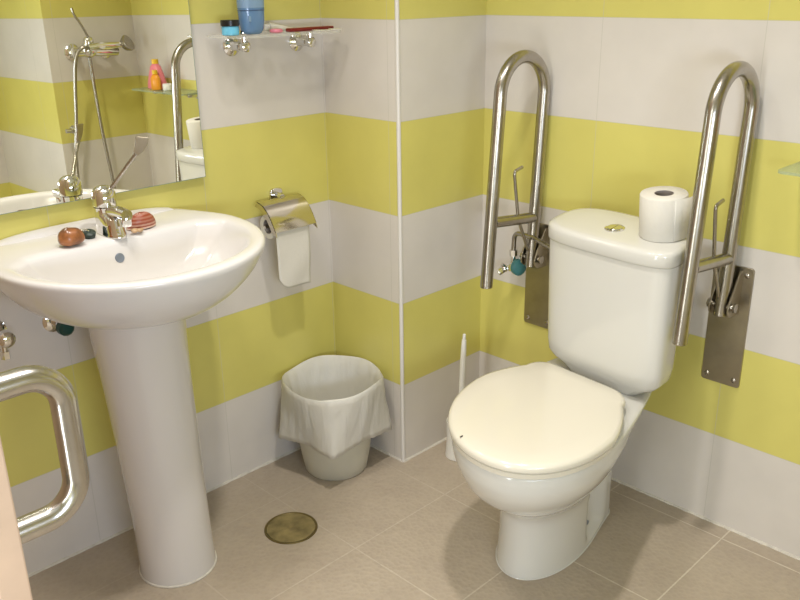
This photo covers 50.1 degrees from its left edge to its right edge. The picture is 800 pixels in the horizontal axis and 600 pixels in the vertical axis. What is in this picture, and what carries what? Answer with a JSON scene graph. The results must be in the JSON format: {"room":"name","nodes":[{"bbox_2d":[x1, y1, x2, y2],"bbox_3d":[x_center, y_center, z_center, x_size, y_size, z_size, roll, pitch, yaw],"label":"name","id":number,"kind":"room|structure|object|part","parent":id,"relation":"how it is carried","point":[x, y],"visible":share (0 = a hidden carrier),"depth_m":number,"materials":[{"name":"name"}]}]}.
{"room":"accessible bathroom","nodes":[
{"label":"accessible bathroom","id":0,"kind":"room"},
{"bbox_2d":[0,0,335,573],"bbox_3d":[-1.011,-0.475,1.640,0.120,2.450,2.150,18,28,42],"label":"wall","id":1,"kind":"structure","parent":0,"point":[262,109],"depth_m":2.24,"materials":[{"name":"tile"}]},
{"bbox_2d":[0,321,15,359],"bbox_3d":[-0.861,0.090,1.853,0.078,0.078,0.052,18,28,42],"label":"valve","id":2,"kind":"object","parent":1,"relation":"attached to","point":[7,338],"visible":1,"depth_m":1.83,"materials":[{"name":"silver metal"}]},
{"bbox_3d":[-0.842,0.084,1.831,0.025,0.038,0.038,18,28,42],"label":"knob","id":3,"kind":"part","parent":2,"relation":"part of","materials":[{"name":"silver metal"}]},
{"bbox_2d":[0,365,89,599],"bbox_3d":[-0.778,-0.129,1.321,0.838,2.002,0.164,18,28,42],"label":"door","id":4,"kind":"structure","parent":1,"relation":"in","point":[61,396],"depth_m":1.17,"materials":[{"name":"pink wood"}]},
{"bbox_2d":[42,318,74,335],"bbox_3d":[-0.769,0.044,1.934,0.078,0.078,0.052,18,28,42],"label":"valve","id":5,"kind":"object","parent":1,"relation":"attached to","point":[49,325],"visible":0.56,"depth_m":1.92,"materials":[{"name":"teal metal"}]},
{"bbox_3d":[-0.750,0.062,1.921,0.025,0.038,0.038,18,28,42],"label":"knob","id":6,"kind":"part","parent":5,"relation":"part of","materials":[{"name":"teal"}]},
{"bbox_2d":[0,0,205,214],"bbox_3d":[-0.724,-0.680,1.771,0.017,0.963,0.638,18,28,42],"label":"wall mirror","id":7,"kind":"object","parent":1,"relation":"attached to","point":[80,79],"visible":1,"depth_m":1.89,"materials":[{"name":"clear glass"}]},
{"bbox_2d":[28,447,300,577],"bbox_3d":[-0.617,0.567,2.340,0.011,0.011,1.200,18,28,42],"label":"baseboard","id":8,"kind":"structure","parent":1,"relation":"attached to","point":[298,448],"depth_m":2.23,"materials":[{"name":"tile"}]},
{"bbox_2d":[222,26,341,55],"bbox_3d":[-0.307,-0.646,2.144,0.128,0.063,0.341,18,28,42],"label":"wall shelf","id":9,"kind":"object","parent":1,"relation":"attached to","point":[231,45],"depth_m":2.13,"materials":[{"name":"white"}]},
{"bbox_2d":[220,19,238,35],"bbox_3d":[-0.404,-0.647,2.034,0.044,0.035,0.044,18,28,42],"label":"jar","id":10,"kind":"object","parent":9,"relation":"on","point":[230,27],"visible":1,"depth_m":2.02,"materials":[{"name":"blue"}]},
{"bbox_3d":[-0.404,-0.657,2.030,0.044,0.014,0.044,18,28,42],"label":"lid","id":11,"kind":"part","parent":10,"relation":"part of","materials":[{"name":"black plastic"}]},
{"bbox_2d":[236,0,264,33],"bbox_3d":[-0.359,-0.722,2.051,0.048,0.163,0.067,18,28,42],"label":"toiletry bottle","id":12,"kind":"object","parent":9,"relation":"on","point":[250,12],"visible":1,"depth_m":2.05,"materials":[{"name":"blue plastic"}]},
{"bbox_2d":[269,28,282,32],"bbox_3d":[-0.307,-0.667,2.119,0.033,0.010,0.033,18,28,42],"label":"pot","id":13,"kind":"object","parent":9,"relation":"on","point":[276,30],"visible":1,"depth_m":2.11,"materials":[{"name":"pink plastic"}]},
{"bbox_2d":[263,22,291,31],"bbox_3d":[-0.302,-0.695,2.174,0.024,0.024,0.111,18,28,42],"label":"tube","id":14,"kind":"object","parent":9,"relation":"on","point":[268,25],"visible":0.47,"depth_m":2.15,"materials":[{"name":"white plastic"}]},
{"bbox_2d":[286,26,333,31],"bbox_3d":[-0.230,-0.693,2.189,0.022,0.009,0.150,16,26,39],"label":"case","id":15,"kind":"object","parent":9,"relation":"on","point":[299,29],"visible":0.84,"depth_m":2.17,"materials":[{"name":"red plastic"}]},
{"bbox_3d":[-0.185,-0.687,2.176,0.015,0.005,0.089,18,28,42],"label":"foil strip","id":16,"kind":"part","parent":9,"relation":"part of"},
{"bbox_2d":[255,187,317,237],"bbox_3d":[-0.310,-0.241,2.301,0.106,0.105,0.146,18,28,42],"label":"toilet paper holder","id":17,"kind":"object","parent":1,"relation":"attached to","point":[282,213],"visible":1,"depth_m":2.28,"materials":[{"name":"silver metal"}]},
{"bbox_3d":[-0.338,-0.288,2.327,0.009,0.034,0.042,18,28,42],"label":"wall plate","id":18,"kind":"part","parent":17,"relation":"part of","materials":[{"name":"silver metal"}]},
{"bbox_2d":[260,215,310,287],"bbox_3d":[-0.309,-0.140,2.326,0.069,0.210,0.113,18,28,42],"label":"toilet paper roll","id":19,"kind":"object","parent":17,"relation":"hanging from","point":[293,245],"visible":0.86,"depth_m":2.31,"materials":[{"name":"white tissue paper"}]},
{"bbox_2d":[321,0,400,458],"bbox_3d":[-0.111,-0.731,2.297,0.401,2.450,0.120,18,28,42],"label":"wall","id":20,"kind":"structure","parent":0,"point":[359,58],"depth_m":2.36,"materials":[{"name":"tile"}]},
{"bbox_2d":[370,444,402,461],"bbox_3d":[-0.092,0.448,2.641,0.287,0.011,0.011,18,28,42],"label":"baseboard","id":21,"kind":"structure","parent":20,"relation":"attached to","point":[371,445],"depth_m":2.59,"materials":[{"name":"tile"}]},
{"bbox_2d":[394,0,404,461],"bbox_3d":[-0.007,-0.669,2.124,0.012,2.450,0.012,18,28,42],"label":"trim","id":22,"kind":"structure","parent":20,"relation":"attached to","point":[397,24],"depth_m":2.29,"materials":[{"name":"white plastic"}]},
{"bbox_2d":[29,440,799,599],"bbox_3d":[-0.397,0.844,1.755,3.820,0.120,2.735,18,28,42],"label":"floor","id":23,"kind":"structure","parent":0,"point":[413,529],"depth_m":2.14,"materials":[{"name":"tile"}]},
{"bbox_2d":[0,207,264,587],"bbox_3d":[-0.540,0.268,1.938,0.496,0.840,0.567,18,28,42],"label":"washbasin","id":24,"kind":"object","parent":23,"relation":"on","point":[135,295],"visible":1,"depth_m":1.87,"materials":[{"name":"white ceramic"}]},
{"bbox_2d":[58,227,84,245],"bbox_3d":[-0.695,-0.135,1.807,0.043,0.040,0.054,18,28,42],"label":"shell","id":25,"kind":"object","parent":24,"relation":"on","point":[68,236],"visible":1,"depth_m":1.79,"materials":[{"name":"orange"}]},
{"bbox_2d":[80,229,95,238],"bbox_3d":[-0.679,-0.144,1.856,0.027,0.025,0.037,18,28,42],"label":"plug","id":26,"kind":"object","parent":24,"relation":"on","point":[89,233],"visible":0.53,"depth_m":1.85,"materials":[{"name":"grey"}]},
{"bbox_2d":[91,136,148,238],"bbox_3d":[-0.614,-0.242,1.848,0.141,0.214,0.085,2,21,8],"label":"mixer tap","id":27,"kind":"object","parent":24,"relation":"on","point":[111,219],"visible":1,"depth_m":1.86,"materials":[{"name":"silver metal"}]},
{"bbox_3d":[-0.613,-0.187,1.857,0.079,0.030,0.032,18,28,42],"label":"spout","id":28,"kind":"part","parent":27,"relation":"part of","materials":[{"name":"silver metal"}]},
{"bbox_3d":[-0.606,-0.275,1.861,0.081,0.089,0.010,-2,20,-2],"label":"lever","id":29,"kind":"part","parent":27,"relation":"part of","materials":[{"name":"metal"}]},
{"bbox_2d":[0,209,264,329],"bbox_3d":[-0.544,-0.044,1.822,0.497,0.148,0.570,18,28,42],"label":"basin","id":30,"kind":"object","parent":24,"relation":"in","point":[180,267],"depth_m":1.76,"materials":[{"name":"white ceramic"}]},
{"bbox_2d":[131,228,143,232],"bbox_3d":[-0.581,-0.155,1.897,0.018,0.010,0.031,18,28,42],"label":"fragment","id":31,"kind":"object","parent":24,"relation":"on","point":[134,230],"visible":1,"depth_m":1.89,"materials":[{"name":"beige"}]},
{"bbox_2d":[126,211,155,229],"bbox_3d":[-0.585,-0.182,1.929,0.046,0.037,0.071,18,28,42],"label":"scallop shell","id":32,"kind":"object","parent":24,"relation":"on","point":[144,220],"visible":0.88,"depth_m":1.91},
{"bbox_2d":[264,512,317,543],"bbox_3d":[-0.286,0.596,2.243,0.140,0.003,0.140,18,28,42],"label":"floor drain","id":33,"kind":"object","parent":23,"relation":"on","point":[289,527],"visible":1,"depth_m":2.24,"materials":[{"name":"gold metal"}]},
{"bbox_2d":[300,438,370,480],"bbox_3d":[-0.190,0.364,2.488,0.269,0.264,0.269,18,28,42],"label":"waste bin","id":34,"kind":"object","parent":23,"relation":"on","point":[353,462],"visible":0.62,"depth_m":2.44,"materials":[{"name":"white plastic"}]},
{"bbox_2d":[278,355,391,458],"bbox_3d":[-0.190,0.341,2.479,0.286,0.283,0.287,18,28,42],"label":"liner","id":35,"kind":"object","parent":34,"relation":"in","point":[331,404],"visible":0.94,"depth_m":2.41,"materials":[{"name":"white"}]},
{"bbox_2d":[445,334,465,460],"bbox_3d":[0.172,0.280,2.507,0.076,0.400,0.076,18,28,42],"label":"toilet brush","id":36,"kind":"object","parent":23,"relation":"on","point":[449,453],"visible":0.44,"depth_m":2.48,"materials":[{"name":"white plastic"}]},
{"bbox_3d":[0.179,0.254,2.490,0.026,0.340,0.017,18,28,42],"label":"handle","id":37,"kind":"part","parent":36,"relation":"part of","materials":[{"name":"white plastic"}]},
{"bbox_2d":[448,208,686,580],"bbox_3d":[0.367,0.255,1.990,0.404,0.801,0.656,18,28,42],"label":"toilet","id":38,"kind":"object","parent":23,"relation":"on","point":[540,444],"visible":1,"depth_m":1.95,"materials":[{"name":"white ceramic"}]},
{"bbox_3d":[0.299,0.271,1.924,0.397,0.014,0.458,18,28,42],"label":"seat","id":39,"kind":"part","parent":38,"relation":"part of","materials":[{"name":"beige plastic"}]},
{"bbox_3d":[0.301,0.251,1.919,0.404,0.022,0.470,18,28,42],"label":"lid","id":40,"kind":"part","parent":38,"relation":"part of","materials":[{"name":"beige plastic"}]},
{"bbox_3d":[0.374,0.440,2.064,0.386,0.402,0.646,18,28,42],"label":"bowl","id":41,"kind":"part","parent":38,"relation":"part of","materials":[{"name":"white ceramic"}]},
{"bbox_3d":[0.518,0.035,2.080,0.352,0.342,0.187,18,28,42],"label":"tank","id":42,"kind":"part","parent":38,"relation":"part of","materials":[{"name":"white ceramic"}]},
{"bbox_3d":[0.515,-0.152,2.011,0.359,0.056,0.197,18,28,42],"label":"tank lid","id":43,"kind":"part","parent":38,"relation":"part of","materials":[{"name":"white ceramic"}]},
{"bbox_2d":[639,186,692,242],"bbox_3d":[0.592,-0.192,1.913,0.112,0.109,0.114,18,28,42],"label":"toilet paper roll","id":44,"kind":"object","parent":38,"relation":"on","point":[664,211],"visible":0.97,"depth_m":1.88,"materials":[{"name":"white paper"},{"name":"cardboard"}]},
{"bbox_2d":[399,0,486,458],"bbox_3d":[0.074,-0.726,2.276,0.120,2.450,0.339,18,28,42],"label":"wall column","id":45,"kind":"structure","parent":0,"point":[443,42],"depth_m":2.39,"materials":[{"name":"tile"}]},
{"bbox_2d":[404,437,446,461],"bbox_3d":[0.132,0.437,2.659,0.011,0.011,0.345,18,28,42],"label":"caulk line","id":46,"kind":"structure","parent":45,"relation":"attached to","point":[444,439],"depth_m":2.61,"materials":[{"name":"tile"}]},
{"bbox_2d":[479,0,799,557],"bbox_3d":[1.028,-0.521,1.685,2.353,2.450,0.120,18,28,42],"label":"wall","id":47,"kind":"structure","parent":0,"point":[632,81],"depth_m":2.11,"materials":[{"name":"tile"}]},
{"bbox_2d":[480,50,550,328],"bbox_3d":[0.306,-0.258,2.270,0.097,0.778,0.260,18,28,42],"label":"grab bar","id":48,"kind":"object","parent":47,"relation":"attached to","point":[535,256],"visible":0.93,"depth_m":2.25,"materials":[{"name":"metal"}]},
{"bbox_3d":[0.399,-0.069,2.436,0.097,0.306,0.006,18,28,42],"label":"wall plate","id":49,"kind":"part","parent":48,"relation":"part of","materials":[{"name":"metal"}]},
{"bbox_2d":[497,231,549,275],"bbox_3d":[0.388,-0.101,2.334,0.093,0.137,0.314,-13,23,-29],"label":"angle valve","id":50,"kind":"object","parent":47,"relation":"attached to","point":[516,267],"visible":0.79,"depth_m":2.42,"materials":[{"name":"silver metal"}]},
{"bbox_3d":[0.336,-0.093,2.425,0.049,0.048,0.022,-13,23,-29],"label":"knob","id":51,"kind":"part","parent":50,"relation":"part of","materials":[{"name":"teal"}]},
{"bbox_2d":[611,478,799,559],"bbox_3d":[0.761,0.562,2.297,1.433,0.011,0.011,18,28,42],"label":"baseboard","id":52,"kind":"structure","parent":47,"relation":"attached to","point":[613,479],"depth_m":2.24,"materials":[{"name":"tile"}]},
{"bbox_2d":[672,61,759,387],"bbox_3d":[0.698,-0.128,1.902,0.097,0.778,0.260,18,28,42],"label":"grab bar","id":53,"kind":"object","parent":47,"relation":"attached to","point":[729,303],"visible":1,"depth_m":1.90,"materials":[{"name":"metal"}]},
{"bbox_3d":[0.790,0.061,2.068,0.097,0.306,0.006,18,28,42],"label":"wall plate","id":54,"kind":"part","parent":53,"relation":"part of","materials":[{"name":"metal"}]}
]}

